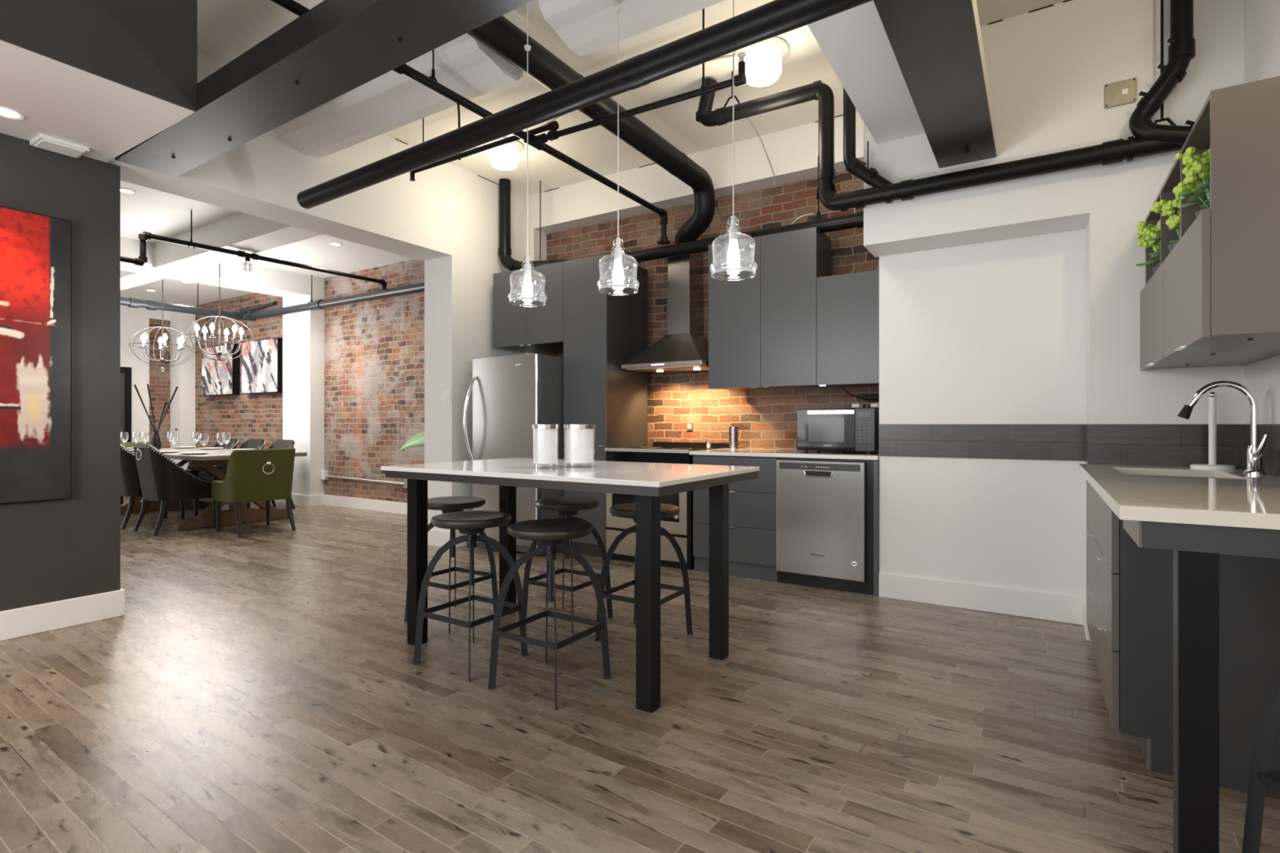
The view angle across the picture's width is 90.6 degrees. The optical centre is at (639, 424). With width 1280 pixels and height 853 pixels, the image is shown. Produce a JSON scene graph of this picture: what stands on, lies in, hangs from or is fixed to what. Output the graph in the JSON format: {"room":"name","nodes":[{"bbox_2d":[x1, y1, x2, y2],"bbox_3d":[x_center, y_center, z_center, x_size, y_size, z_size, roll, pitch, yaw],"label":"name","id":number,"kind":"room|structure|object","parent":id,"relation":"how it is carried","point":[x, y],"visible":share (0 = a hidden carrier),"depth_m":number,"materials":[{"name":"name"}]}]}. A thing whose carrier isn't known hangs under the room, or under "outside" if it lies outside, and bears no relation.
{"room":"kitchen","nodes":[
{"label":"kitchen","id":0,"kind":"room"},
{"bbox_2d":[0,133,119,611],"bbox_3d":[-4.503,-0.193,1.597,0.320,2.600,5.090,0,0,32],"label":"wall","id":1,"kind":"structure","parent":0,"point":[51,551],"depth_m":3.52,"materials":[{"name":"paint"}]},
{"bbox_2d":[0,206,71,504],"bbox_3d":[-3.459,-0.350,2.903,0.046,1.515,1.312,0,0,32],"label":"painting","id":2,"kind":"object","parent":1,"relation":"attached to","point":[36,249],"visible":1,"depth_m":3.32,"materials":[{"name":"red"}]},
{"bbox_2d":[0,587,124,640],"bbox_3d":[-4.490,1.032,1.600,0.338,0.150,5.108,0,0,32],"label":"baseboard","id":3,"kind":"structure","parent":1,"relation":"attached to","point":[45,617],"depth_m":3.43,"materials":[{"name":"white paint"}]},
{"bbox_2d":[0,40,194,162],"bbox_3d":[-4.068,-1.913,1.284,1.410,0.840,5.025,0,0,32],"label":"ceiling","id":4,"kind":"structure","parent":0,"point":[56,99],"depth_m":2.97,"materials":[{"name":"white paint"}]},
{"bbox_2d":[0,106,25,119],"bbox_3d":[-3.031,-1.489,3.028,0.132,0.006,0.132,0,0,32],"label":"recessed light","id":5,"kind":"object","parent":4,"relation":"in","point":[6,113],"visible":1,"depth_m":3.04,"materials":[{"name":"white paint"}]},
{"bbox_2d":[29,133,89,158],"bbox_3d":[-3.091,-1.479,3.373,0.170,0.028,0.200,0,0,32],"label":"vent","id":6,"kind":"object","parent":4,"relation":"in","point":[43,141],"visible":1,"depth_m":3.34,"materials":[{"name":"white plastic"}]},
{"bbox_2d":[0,0,197,111],"bbox_3d":[-3.466,-1.915,0.904,0.025,0.837,5.025,0,0,32],"label":"bulkhead","id":7,"kind":"object","parent":4,"relation":"attached to","point":[149,47],"depth_m":2.77,"materials":[{"name":"grey paint"}]},
{"bbox_2d":[120,304,170,441],"bbox_3d":[-9.519,-0.453,8.523,0.200,3.120,5.440,0,0,32],"label":"wall","id":8,"kind":"structure","parent":0,"point":[132,320],"depth_m":10.36,"materials":[{"name":"white paint"}]},
{"bbox_2d":[120,366,131,442],"bbox_3d":[-8.469,0.092,9.894,0.110,2.030,0.880,0,0,32],"label":"door","id":9,"kind":"structure","parent":8,"relation":"in","point":[125,372],"depth_m":10.21,"materials":[{"name":"black"}]},
{"bbox_2d":[149,318,170,448],"bbox_3d":[-8.157,-0.333,10.697,0.180,2.880,0.310,0,0,32],"label":"brick wall","id":10,"kind":"structure","parent":0,"point":[159,379],"depth_m":10.66,"materials":[{"name":"brick"}]},
{"bbox_2d":[170,303,195,463],"bbox_3d":[-7.727,-0.453,10.816,0.380,3.120,0.370,0,0,32],"label":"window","id":11,"kind":"structure","parent":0,"point":[182,375],"depth_m":10.65,"materials":[{"name":"white paint"}]},
{"bbox_2d":[120,180,414,305],"bbox_3d":[-6.141,-2.078,6.661,7.900,0.130,5.900,0,0,32],"label":"ceiling","id":12,"kind":"structure","parent":0,"point":[152,211],"depth_m":7.29,"materials":[{"name":"white paint"}]},
{"bbox_2d":[120,188,136,194],"bbox_3d":[-4.428,-2.009,5.460,0.132,0.006,0.132,0,0,32],"label":"recessed light","id":13,"kind":"object","parent":12,"relation":"in","point":[122,190],"visible":0.85,"depth_m":5.46,"materials":[{"name":"white paint"}]},
{"bbox_2d":[128,279,195,370],"bbox_3d":[-6.050,-1.341,8.023,0.676,1.344,0.676,0,0,0],"label":"chandelier","id":14,"kind":"object","parent":12,"relation":"hanging from","point":[144,338],"visible":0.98,"depth_m":8.02,"materials":[{"name":"grey metal"}]},
{"bbox_2d":[120,236,309,298],"bbox_3d":[-6.103,-1.879,6.370,0.435,0.269,5.449,0,0,32],"label":"beam","id":15,"kind":"structure","parent":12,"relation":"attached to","point":[262,279],"depth_m":7.84,"materials":[{"name":"white paint"}]},
{"bbox_2d":[182,262,253,364],"bbox_3d":[-4.807,-1.341,7.237,0.676,1.344,0.676,0,0,29],"label":"chandelier","id":16,"kind":"object","parent":12,"relation":"hanging from","point":[197,327],"visible":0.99,"depth_m":7.23,"materials":[{"name":"grey metal"}]},
{"bbox_2d":[120,213,322,290],"bbox_3d":[-5.603,-1.878,7.344,7.680,0.270,0.290,0,0,32],"label":"beam","id":17,"kind":"structure","parent":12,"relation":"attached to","point":[246,233],"depth_m":6.38,"materials":[{"name":"white paint"}]},
{"bbox_2d":[120,209,386,289],"bbox_3d":[-4.082,-1.710,6.176,0.074,0.607,3.682,0,0,32],"label":"pipe","id":18,"kind":"object","parent":12,"relation":"hanging from","point":[143,237],"visible":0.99,"depth_m":6.21,"materials":[{"name":"metal"}]},
{"bbox_2d":[120,275,424,321],"bbox_3d":[-4.627,-1.766,6.797,5.425,0.494,3.349,0,0,32],"label":"pipe","id":19,"kind":"object","parent":12,"relation":"hanging from","point":[248,314],"visible":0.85,"depth_m":8.45,"materials":[{"name":"metal"}]},
{"bbox_2d":[282,275,324,495],"bbox_3d":[-4.653,-0.453,8.885,0.680,3.120,0.350,0,0,32],"label":"column","id":20,"kind":"structure","parent":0,"point":[303,332],"depth_m":8.67,"materials":[{"name":"white paint"}]},
{"bbox_2d":[106,51,525,532],"bbox_3d":[-2.147,-0.613,5.278,0.370,3.440,3.770,0,0,32],"label":"wall","id":21,"kind":"structure","parent":0,"point":[446,219],"depth_m":5.50,"materials":[{"name":"white paint"}]},
{"bbox_2d":[442,390,450,404],"bbox_3d":[-1.744,-0.243,5.697,0.095,0.120,0.012,0,0,32],"label":"light switch","id":22,"kind":"object","parent":21,"relation":"attached to","point":[446,394],"visible":1,"depth_m":5.69,"materials":[{"name":"white plastic"}]},
{"bbox_2d":[427,529,478,547],"bbox_3d":[-1.536,1.037,6.248,0.408,0.140,1.178,0,0,32],"label":"baseboard","id":23,"kind":"structure","parent":21,"relation":"attached to","point":[435,538],"depth_m":5.74,"materials":[{"name":"white paint"}]},
{"bbox_2d":[197,0,857,195],"bbox_3d":[-1.554,-2.393,1.987,4.150,0.120,8.900,0,0,32],"label":"ceiling","id":24,"kind":"structure","parent":0,"point":[227,29],"depth_m":4.44,"materials":[{"name":"paint"}]},
{"bbox_2d":[115,0,533,177],"bbox_3d":[-0.711,-1.555,2.272,5.216,0.136,0.295,0,0,33],"label":"steel beam","id":25,"kind":"structure","parent":24,"relation":"attached to","point":[335,47],"depth_m":2.66,"materials":[{"name":"black paint"}]},
{"bbox_2d":[273,0,724,158],"bbox_3d":[-0.878,-2.133,3.524,3.650,0.400,0.420,0,0,32],"label":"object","id":26,"kind":"structure","parent":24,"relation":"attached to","point":[392,100],"depth_m":3.58,"materials":[{"name":"white paint"}]},
{"bbox_2d":[596,5,639,291],"bbox_3d":[-0.102,-1.280,2.950,0.198,1.320,0.198,0,0,32],"label":"pendant lamp","id":27,"kind":"object","parent":26,"relation":"hanging from","point":[618,273],"visible":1,"depth_m":2.94,"materials":[{"name":"white"}]},
{"bbox_2d":[614,237,622,260],"bbox_3d":[-0.102,-0.816,2.950,0.036,0.102,0.036,0,0,32],"label":"socket","id":28,"kind":"object","parent":27,"relation":"attached to","point":[618,250],"depth_m":2.94,"materials":[{"name":"white plastic"}]},
{"bbox_2d":[709,0,757,275],"bbox_3d":[0.390,-1.280,2.640,0.198,1.320,0.198,0,0,32],"label":"pendant lamp","id":29,"kind":"object","parent":26,"relation":"hanging from","point":[733,255],"visible":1,"depth_m":2.63,"materials":[{"name":"white"}]},
{"bbox_2d":[728,215,737,241],"bbox_3d":[0.390,-0.816,2.640,0.036,0.102,0.036,0,0,32],"label":"socket","id":30,"kind":"object","parent":29,"relation":"attached to","point":[733,230],"depth_m":2.63,"materials":[{"name":"white plastic"}]},
{"bbox_2d":[484,137,524,170],"bbox_3d":[-1.137,-2.245,5.296,0.330,0.176,0.330,0,0,9],"label":"ceiling lamp","id":31,"kind":"object","parent":24,"relation":"attached to","point":[505,157],"visible":0.86,"depth_m":5.22,"materials":[{"name":"glass"}]},
{"bbox_2d":[270,0,746,244],"bbox_3d":[-1.600,-1.893,2.333,2.642,0.880,7.234,0,0,32],"label":"pipe","id":32,"kind":"object","parent":24,"relation":"hanging from","point":[538,142],"visible":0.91,"depth_m":3.71,"materials":[{"name":"metal"}]},
{"bbox_2d":[507,3,546,304],"bbox_3d":[-0.578,-1.476,3.251,0.198,1.713,0.198,0,0,32],"label":"pendant lamp","id":33,"kind":"object","parent":24,"relation":"hanging from","point":[527,290],"visible":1,"depth_m":3.24,"materials":[{"name":"clear glass"}]},
{"bbox_2d":[524,254,531,275],"bbox_3d":[-0.578,-0.816,3.251,0.036,0.102,0.036,0,0,32],"label":"socket","id":34,"kind":"object","parent":33,"relation":"attached to","point":[527,267],"depth_m":3.24,"materials":[{"name":"white plastic"}]},
{"bbox_2d":[473,54,735,148],"bbox_3d":[-0.496,-2.325,4.690,2.652,0.012,0.260,0,0,33],"label":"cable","id":35,"kind":"object","parent":24,"relation":"attached to","point":[731,55],"visible":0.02,"depth_m":4.03,"materials":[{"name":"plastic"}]},
{"bbox_2d":[747,117,774,185],"bbox_3d":[0.914,-2.119,4.840,0.032,0.415,0.568,0,0,37],"label":"cable","id":36,"kind":"object","parent":24,"relation":"hanging from","point":[748,117],"visible":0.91,"depth_m":4.88,"materials":[{"name":"grey plastic"}]},
{"bbox_2d":[735,36,789,87],"bbox_3d":[0.763,-2.245,3.959,0.330,0.176,0.330,0,0,32],"label":"ceiling lamp","id":37,"kind":"object","parent":24,"relation":"attached to","point":[763,60],"visible":0.82,"depth_m":3.87,"materials":[{"name":"glass"}]},
{"bbox_2d":[807,0,924,143],"bbox_3d":[-0.382,-2.003,0.448,0.524,0.660,7.550,0,0,32],"label":"beam","id":38,"kind":"structure","parent":24,"relation":"attached to","point":[855,42],"depth_m":2.99,"materials":[{"name":"white paint"}]},
{"bbox_2d":[873,0,996,168],"bbox_3d":[-0.036,-1.556,0.582,0.283,0.235,6.945,0,0,32],"label":"steel beam","id":39,"kind":"structure","parent":38,"relation":"attached to","point":[937,46],"depth_m":2.61,"materials":[{"name":"paint"}]},
{"bbox_2d":[297,0,873,208],"bbox_3d":[-0.181,-1.506,2.620,4.670,0.334,0.108,0,0,35],"label":"pipe","id":40,"kind":"object","parent":39,"relation":"hanging from","point":[775,18],"visible":1,"depth_m":2.55,"materials":[{"name":"black metal"}]},
{"bbox_2d":[195,170,879,502],"bbox_3d":[-2.748,-0.453,7.799,11.260,3.120,0.150,0,0,32],"label":"brick wall","id":41,"kind":"structure","parent":0,"point":[764,418],"depth_m":7.72,"materials":[{"name":"brown brick"}]},
{"bbox_2d":[201,343,239,395],"bbox_3d":[-6.733,-0.858,10.142,1.020,0.790,0.096,0,0,32],"label":"painting","id":42,"kind":"object","parent":41,"relation":"attached to","point":[221,379],"visible":0.89,"depth_m":10.03,"materials":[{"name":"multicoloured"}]},
{"bbox_2d":[241,337,282,394],"bbox_3d":[-5.638,-0.858,9.451,1.030,0.790,0.096,0,0,32],"label":"painting","id":43,"kind":"object","parent":41,"relation":"attached to","point":[262,366],"visible":0.99,"depth_m":9.36,"materials":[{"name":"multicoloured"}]},
{"bbox_2d":[280,493,407,514],"bbox_3d":[-4.832,1.037,8.584,7.660,0.140,0.750,0,0,32],"label":"baseboard","id":44,"kind":"structure","parent":41,"relation":"attached to","point":[401,508],"depth_m":8.37,"materials":[{"name":"white paint"}]},
{"bbox_2d":[320,470,407,488],"bbox_3d":[-3.587,0.705,8.204,1.830,0.135,0.059,0,0,32],"label":"conduit","id":45,"kind":"object","parent":41,"relation":"attached to","point":[324,474],"visible":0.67,"depth_m":8.24,"materials":[{"name":"grey"}]},
{"bbox_2d":[621,252,708,373],"bbox_3d":[0.320,-0.985,5.412,0.758,1.057,0.598,0,0,32],"label":"range hood","id":46,"kind":"object","parent":41,"relation":"attached to","point":[684,348],"visible":0.89,"depth_m":5.42,"materials":[{"name":"silver metal"}]},
{"bbox_2d":[466,15,715,244],"bbox_3d":[-1.161,-1.856,2.788,0.487,0.736,6.481,0,0,32],"label":"duct","id":47,"kind":"object","parent":46,"relation":"attached to","point":[500,35],"visible":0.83,"depth_m":4.08,"materials":[{"name":"black metal"}]},
{"bbox_2d":[708,235,773,390],"bbox_3d":[0.828,-0.854,5.076,0.438,1.153,0.403,0,0,32],"label":"upper cabinet","id":48,"kind":"object","parent":41,"relation":"attached to","point":[734,294],"visible":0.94,"depth_m":4.92,"materials":[{"name":"grey laminate"}]},
{"bbox_2d":[760,226,831,388],"bbox_3d":[1.194,-0.854,4.845,0.424,1.153,0.403,0,0,32],"label":"upper cabinet","id":49,"kind":"object","parent":41,"relation":"attached to","point":[792,262],"visible":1,"depth_m":4.69,"materials":[{"name":"grey laminate"}]},
{"bbox_2d":[816,269,879,387],"bbox_3d":[1.569,-0.668,4.608,0.459,0.789,0.403,0,0,32],"label":"upper cabinet","id":50,"kind":"object","parent":41,"relation":"attached to","point":[847,304],"visible":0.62,"depth_m":4.46,"materials":[{"name":"grey laminate"}]},
{"bbox_2d":[0,496,1279,852],"bbox_3d":[-3.942,1.157,3.496,15.600,0.100,8.900,0,0,32],"label":"floor","id":51,"kind":"structure","parent":0,"point":[261,691],"depth_m":2.36,"materials":[{"name":"brown wood"}]},
{"bbox_2d":[120,441,151,505],"bbox_3d":[-6.848,0.680,8.586,0.652,0.866,0.609,0,0,32],"label":"dining chair","id":52,"kind":"object","parent":51,"relation":"on","point":[131,444],"visible":0.05,"depth_m":8.77,"materials":[{"name":"green fabric"}]},
{"bbox_2d":[120,444,184,528],"bbox_3d":[-5.520,0.660,7.064,0.581,0.906,0.675,0,0,32],"label":"dining chair","id":53,"kind":"object","parent":51,"relation":"on","point":[130,484],"visible":0.23,"depth_m":6.75,"materials":[{"name":"grey leather"}]},
{"bbox_2d":[132,444,216,535],"bbox_3d":[-4.869,0.660,6.652,0.581,0.906,0.675,0,0,32],"label":"dining chair","id":54,"kind":"object","parent":51,"relation":"on","point":[162,479],"visible":0.95,"depth_m":6.41,"materials":[{"name":"grey leather"}]},
{"bbox_2d":[186,438,238,476],"bbox_3d":[-6.136,0.660,8.973,0.581,0.906,0.675,0,0,32],"label":"dining chair","id":55,"kind":"object","parent":51,"relation":"on","point":[232,444],"visible":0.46,"depth_m":9.13,"materials":[{"name":"fabric"}]},
{"bbox_2d":[120,447,306,530],"bbox_3d":[-5.399,0.717,7.658,2.890,0.780,1.200,0,0,32],"label":"dining table","id":56,"kind":"object","parent":51,"relation":"on","point":[206,462],"visible":0.39,"depth_m":7.05,"materials":[{"name":"brown wood"}]},
{"bbox_2d":[133,384,177,448],"bbox_3d":[-6.325,-0.099,8.286,0.499,0.851,0.115,0,0,-7],"label":"vase","id":57,"kind":"object","parent":56,"relation":"on","point":[156,442],"visible":0.88,"depth_m":8.27,"materials":[{"name":"black plastic"}]},
{"bbox_2d":[179,452,208,454],"bbox_3d":[-4.831,0.317,6.862,0.270,0.020,0.270,0,0,32],"label":"plate","id":58,"kind":"object","parent":56,"relation":"on","point":[184,453],"visible":0.99,"depth_m":6.82,"materials":[{"name":"white"}]},
{"bbox_2d":[198,439,265,506],"bbox_3d":[-5.510,0.660,8.577,0.581,0.906,0.675,0,0,32],"label":"dining chair","id":59,"kind":"object","parent":51,"relation":"on","point":[250,443],"visible":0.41,"depth_m":8.67,"materials":[{"name":"fabric"}]},
{"bbox_2d":[211,448,295,537],"bbox_3d":[-3.994,0.680,6.567,0.652,0.866,0.609,0,0,36],"label":"dining chair","id":60,"kind":"object","parent":51,"relation":"on","point":[252,475],"visible":1,"depth_m":6.36,"materials":[{"name":"green fabric"}]},
{"bbox_2d":[228,440,295,509],"bbox_3d":[-4.884,0.660,8.182,0.581,0.906,0.675,0,0,32],"label":"dining chair","id":61,"kind":"object","parent":51,"relation":"on","point":[278,443],"visible":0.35,"depth_m":8.39,"materials":[{"name":"fabric"}]},
{"bbox_2d":[397,431,424,452],"bbox_3d":[-2.186,0.507,6.733,0.953,1.200,0.651,0,0,32],"label":"potted plant","id":62,"kind":"object","parent":51,"relation":"on","point":[418,440],"visible":0.08,"depth_m":6.78,"materials":[{"name":"green plant"}]},
{"bbox_2d":[404,496,497,633],"bbox_3d":[-1.066,0.768,3.601,0.372,0.680,0.372,0,0,32],"label":"bar stool","id":63,"kind":"object","parent":51,"relation":"on","point":[446,504],"visible":0.7,"depth_m":3.59,"materials":[{"name":"black"}]},
{"bbox_2d":[413,511,528,681],"bbox_3d":[-0.790,0.768,2.971,0.372,0.680,0.372,0,0,32],"label":"bar stool","id":64,"kind":"object","parent":51,"relation":"on","point":[471,523],"visible":0.99,"depth_m":2.94,"materials":[{"name":"black"}]},
{"bbox_2d":[462,353,564,555],"bbox_3d":[-0.973,0.252,5.718,0.760,1.670,0.973,0,0,32],"label":"refrigerator","id":65,"kind":"object","parent":51,"relation":"on","point":[512,393],"visible":0.53,"depth_m":5.37,"materials":[{"name":"grey metal"}]},
{"bbox_2d":[488,519,610,710],"bbox_3d":[-0.381,0.768,2.701,0.372,0.680,0.372,0,0,32],"label":"bar stool","id":66,"kind":"object","parent":51,"relation":"on","point":[550,533],"visible":1,"depth_m":2.67,"materials":[{"name":"brown metal"}]},
{"bbox_2d":[522,497,613,635],"bbox_3d":[-0.409,0.768,3.565,0.372,0.680,0.372,0,0,32],"label":"bar stool","id":67,"kind":"object","parent":51,"relation":"on","point":[566,507],"visible":0.83,"depth_m":3.52,"materials":[{"name":"black"}]},
{"bbox_2d":[380,457,759,713],"bbox_3d":[-0.349,0.657,3.105,1.597,0.900,0.963,0,0,32],"label":"bar table","id":68,"kind":"object","parent":51,"relation":"on","point":[649,482],"visible":0.92,"depth_m":2.89,"materials":[{"name":"white stone"}]},
{"bbox_2d":[531,424,559,463],"bbox_3d":[-0.449,0.103,3.005,0.127,0.205,0.127,0,0,32],"label":"glass canister","id":69,"kind":"object","parent":68,"relation":"on","point":[544,436],"visible":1,"depth_m":2.96,"materials":[{"name":"white"}]},
{"bbox_2d":[563,424,595,463],"bbox_3d":[-0.294,0.103,3.072,0.154,0.205,0.154,0,0,32],"label":"glass canister","id":70,"kind":"object","parent":68,"relation":"on","point":[579,438],"visible":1,"depth_m":3.01,"materials":[{"name":"white"}]},
{"bbox_2d":[563,253,647,556],"bbox_3d":[-0.302,-0.152,5.619,0.451,2.516,0.673,0,0,32],"label":"pantry cabinet","id":71,"kind":"object","parent":51,"relation":"on","point":[605,328],"visible":0.73,"depth_m":5.37,"materials":[{"name":"grey laminate"}]},
{"bbox_2d":[595,502,693,641],"bbox_3d":[0.024,0.768,3.285,0.372,0.680,0.372,0,0,32],"label":"bar stool","id":72,"kind":"object","parent":51,"relation":"on","point":[623,510],"visible":0.48,"depth_m":3.27,"materials":[{"name":"black"}]},
{"bbox_2d":[604,441,728,569],"bbox_3d":[0.243,0.634,5.302,0.778,0.945,0.866,0,0,32],"label":"range","id":73,"kind":"object","parent":51,"relation":"on","point":[680,526],"visible":0.45,"depth_m":4.96,"materials":[{"name":"black metal"}]},
{"bbox_2d":[611,445,728,451],"bbox_3d":[0.254,0.204,5.319,0.778,0.019,0.795,0,0,32],"label":"cooktop","id":74,"kind":"object","parent":73,"relation":"in","point":[644,448],"depth_m":5.10,"materials":[{"name":"black glass"}]},
{"bbox_2d":[693,454,779,581],"bbox_3d":[0.855,0.670,4.888,0.656,0.871,0.703,0,0,32],"label":"drawer unit","id":75,"kind":"object","parent":51,"relation":"on","point":[752,502],"visible":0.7,"depth_m":4.55,"materials":[{"name":"grey laminate"}]},
{"bbox_2d":[688,448,879,460],"bbox_3d":[1.162,0.216,4.755,1.361,0.028,0.810,0,0,32],"label":"countertop","id":76,"kind":"structure","parent":75,"relation":"on","point":[759,452],"depth_m":4.51,"materials":[{"name":"white stone"}]},
{"bbox_2d":[728,426,738,448],"bbox_3d":[0.779,0.112,5.257,0.086,0.180,0.086,0,0,32],"label":"utensil canister","id":77,"kind":"object","parent":76,"relation":"on","point":[733,431],"visible":1,"depth_m":5.22,"materials":[{"name":"silver metal"}]},
{"bbox_2d":[796,408,879,454],"bbox_3d":[1.439,0.047,4.507,0.532,0.310,0.403,0,0,32],"label":"microwave","id":78,"kind":"object","parent":76,"relation":"on","point":[851,429],"visible":0.99,"depth_m":4.32,"materials":[{"name":"black plastic"}]},
{"bbox_2d":[776,457,873,595],"bbox_3d":[1.395,0.671,4.511,0.651,0.872,0.684,0,0,32],"label":"dishwasher","id":79,"kind":"object","parent":51,"relation":"on","point":[824,507],"visible":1,"depth_m":4.22,"materials":[{"name":"silver metal"}]},
{"bbox_2d":[1079,463,1279,852],"bbox_3d":[1.983,0.654,2.242,0.622,0.905,1.969,0,0,32],"label":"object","id":80,"kind":"structure","parent":51,"relation":"on","point":[1199,518],"depth_m":1.53,"materials":[{"name":"beige stone"}]},
{"bbox_2d":[1079,463,1279,529],"bbox_3d":[1.980,0.220,2.244,0.615,0.035,1.969,0,0,32],"label":"countertop","id":81,"kind":"structure","parent":80,"relation":"on","point":[1237,499],"depth_m":1.83,"materials":[{"name":"beige stone"}]},
{"bbox_2d":[1190,391,1235,469],"bbox_3d":[2.621,0.026,2.898,0.156,0.351,0.156,0,0,32],"label":"paper towel holder","id":82,"kind":"object","parent":80,"relation":"on","point":[1211,464],"visible":1,"depth_m":2.89,"materials":[{"name":"white plastic"}]},
{"bbox_2d":[1177,380,1268,475],"bbox_3d":[2.393,0.011,2.608,0.274,0.382,0.098,0,0,32],"label":"faucet","id":83,"kind":"object","parent":80,"relation":"on","point":[1254,451],"visible":1,"depth_m":2.56,"materials":[{"name":"silver metal"}]},
{"bbox_2d":[1086,480,1279,799],"bbox_3d":[2.155,0.672,2.498,0.611,0.869,1.363,0,0,32],"label":"base cabinet","id":84,"kind":"object","parent":51,"relation":"on","point":[1130,587],"visible":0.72,"depth_m":2.01,"materials":[{"name":"grey laminate"}]},
{"bbox_2d":[1241,688,1279,852],"bbox_3d":[1.682,0.768,1.396,0.372,0.680,0.372,0,0,5],"label":"bar stool","id":85,"kind":"object","parent":51,"relation":"on","point":[1260,778],"visible":1,"depth_m":1.57,"materials":[{"name":"black"}]},
{"bbox_2d":[525,111,863,355],"bbox_3d":[0.440,-0.613,5.666,3.590,3.440,0.350,0,0,32],"label":"wall","id":86,"kind":"structure","parent":0,"point":[792,153],"depth_m":5.49,"materials":[{"name":"white paint"}]},
{"bbox_2d":[493,262,563,354],"bbox_3d":[-0.850,-1.058,5.965,0.839,0.701,0.673,0,0,32],"label":"upper cabinet","id":87,"kind":"object","parent":86,"relation":"attached to","point":[521,323],"visible":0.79,"depth_m":5.71,"materials":[{"name":"grey laminate"}]},
{"bbox_2d":[497,177,575,271],"bbox_3d":[-0.958,-1.877,5.994,0.809,0.911,0.191,0,0,12],"label":"drain pipe","id":88,"kind":"object","parent":87,"relation":"on","point":[504,251],"visible":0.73,"depth_m":6.01,"materials":[{"name":"metal"}]},
{"bbox_2d":[873,459,879,596],"bbox_3d":[1.700,0.671,4.359,0.027,0.872,0.695,0,0,32],"label":"panel","id":89,"kind":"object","parent":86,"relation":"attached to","point":[876,463],"depth_m":4.07,"materials":[{"name":"grey laminate"}]},
{"bbox_2d":[879,228,1085,596],"bbox_3d":[2.496,-0.613,4.021,1.675,3.440,0.935,0,0,32],"label":"wall","id":90,"kind":"structure","parent":0,"point":[993,332],"depth_m":3.75,"materials":[{"name":"white paint"}]},
{"bbox_2d":[395,0,1071,191],"bbox_3d":[0.326,-2.260,4.290,4.871,0.147,2.101,0,0,32],"label":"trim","id":91,"kind":"structure","parent":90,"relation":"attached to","point":[1066,0],"depth_m":3.46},
{"bbox_2d":[611,196,863,263],"bbox_3d":[0.679,-1.630,5.117,2.522,0.726,0.137,0,0,32],"label":"drain pipe","id":92,"kind":"object","parent":90,"relation":"attached to","point":[856,220],"visible":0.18,"depth_m":4.98,"materials":[{"name":"metal"}]},
{"bbox_2d":[879,424,1083,461],"bbox_3d":[1.992,0.101,3.781,1.078,0.202,0.010,0,0,32],"label":"trim","id":93,"kind":"structure","parent":90,"relation":"attached to","point":[1015,442],"depth_m":3.75,"materials":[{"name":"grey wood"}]},
{"bbox_2d":[878,572,1089,640],"bbox_3d":[1.915,1.030,3.649,1.090,0.155,0.315,0,0,32],"label":"baseboard","id":94,"kind":"structure","parent":90,"relation":"attached to","point":[1070,609],"depth_m":3.73,"materials":[{"name":"white paint"}]},
{"bbox_2d":[976,0,1066,26],"bbox_3d":[1.364,-2.323,0.025,2.920,0.260,8.700,0,0,32],"label":"ceiling","id":95,"kind":"structure","parent":0,"point":[988,11],"depth_m":3.33,"materials":[{"name":"paint"}]},
{"bbox_2d":[863,0,1244,641],"bbox_3d":[2.152,-0.613,3.499,1.700,3.440,0.314,0,0,32],"label":"wall","id":96,"kind":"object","parent":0,"point":[1049,69],"visible":0.48,"depth_m":3.22,"materials":[{"name":"white paint"}]},
{"bbox_2d":[695,0,1195,211],"bbox_3d":[1.558,-1.806,3.583,2.776,1.055,0.139,0,0,32],"label":"drain pipe","id":97,"kind":"object","parent":96,"relation":"attached to","point":[1152,138],"visible":0.96,"depth_m":3.39,"materials":[{"name":"black metal"}]},
{"bbox_2d":[1104,77,1136,108],"bbox_3d":[2.391,-1.649,3.152,0.125,0.118,0.015,0,0,32],"label":"cover plate","id":98,"kind":"object","parent":96,"relation":"attached to","point":[1122,92],"visible":1,"depth_m":3.15,"materials":[{"name":"beige plastic"}]},
{"bbox_2d":[1244,0,1279,476],"bbox_3d":[2.465,-0.613,2.316,0.106,3.440,1.349,0,0,32],"label":"wall","id":99,"kind":"structure","parent":0,"point":[1261,17],"depth_m":2.67,"materials":[{"name":"white paint"}]},
{"bbox_2d":[1084,424,1279,476],"bbox_3d":[2.088,0.101,2.369,0.589,0.202,2.295,0,0,32],"label":"backsplash","id":100,"kind":"structure","parent":99,"relation":"attached to","point":[1153,445],"depth_m":3.04,"materials":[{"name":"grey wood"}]},
{"bbox_2d":[1140,75,1279,370],"bbox_3d":[2.236,-0.633,2.421,0.391,0.749,1.408,0,0,32],"label":"upper cabinet","id":101,"kind":"object","parent":99,"relation":"attached to","point":[1213,300],"visible":1,"depth_m":1.90,"materials":[{"name":"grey laminate"}]},
{"bbox_2d":[1136,219,1159,274],"bbox_3d":[2.409,-0.803,2.937,0.184,0.300,0.200,0,0,32],"label":"potted flowers","id":102,"kind":"object","parent":101,"relation":"in","point":[1145,233],"visible":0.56,"depth_m":2.92,"materials":[{"name":"green plant"}]},
{"bbox_2d":[1147,197,1180,252],"bbox_3d":[2.211,-0.791,2.575,0.177,0.277,0.211,0,0,-23],"label":"potted flowers","id":103,"kind":"object","parent":101,"relation":"in","point":[1167,206],"visible":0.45,"depth_m":2.56,"materials":[{"name":"green plant"}]},
{"bbox_2d":[1172,146,1209,217],"bbox_3d":[1.929,-0.802,2.155,0.205,0.299,0.182,0,0,-42],"label":"potted flowers","id":104,"kind":"object","parent":101,"relation":"in","point":[1197,171],"visible":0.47,"depth_m":2.15,"materials":[{"name":"green plant"}]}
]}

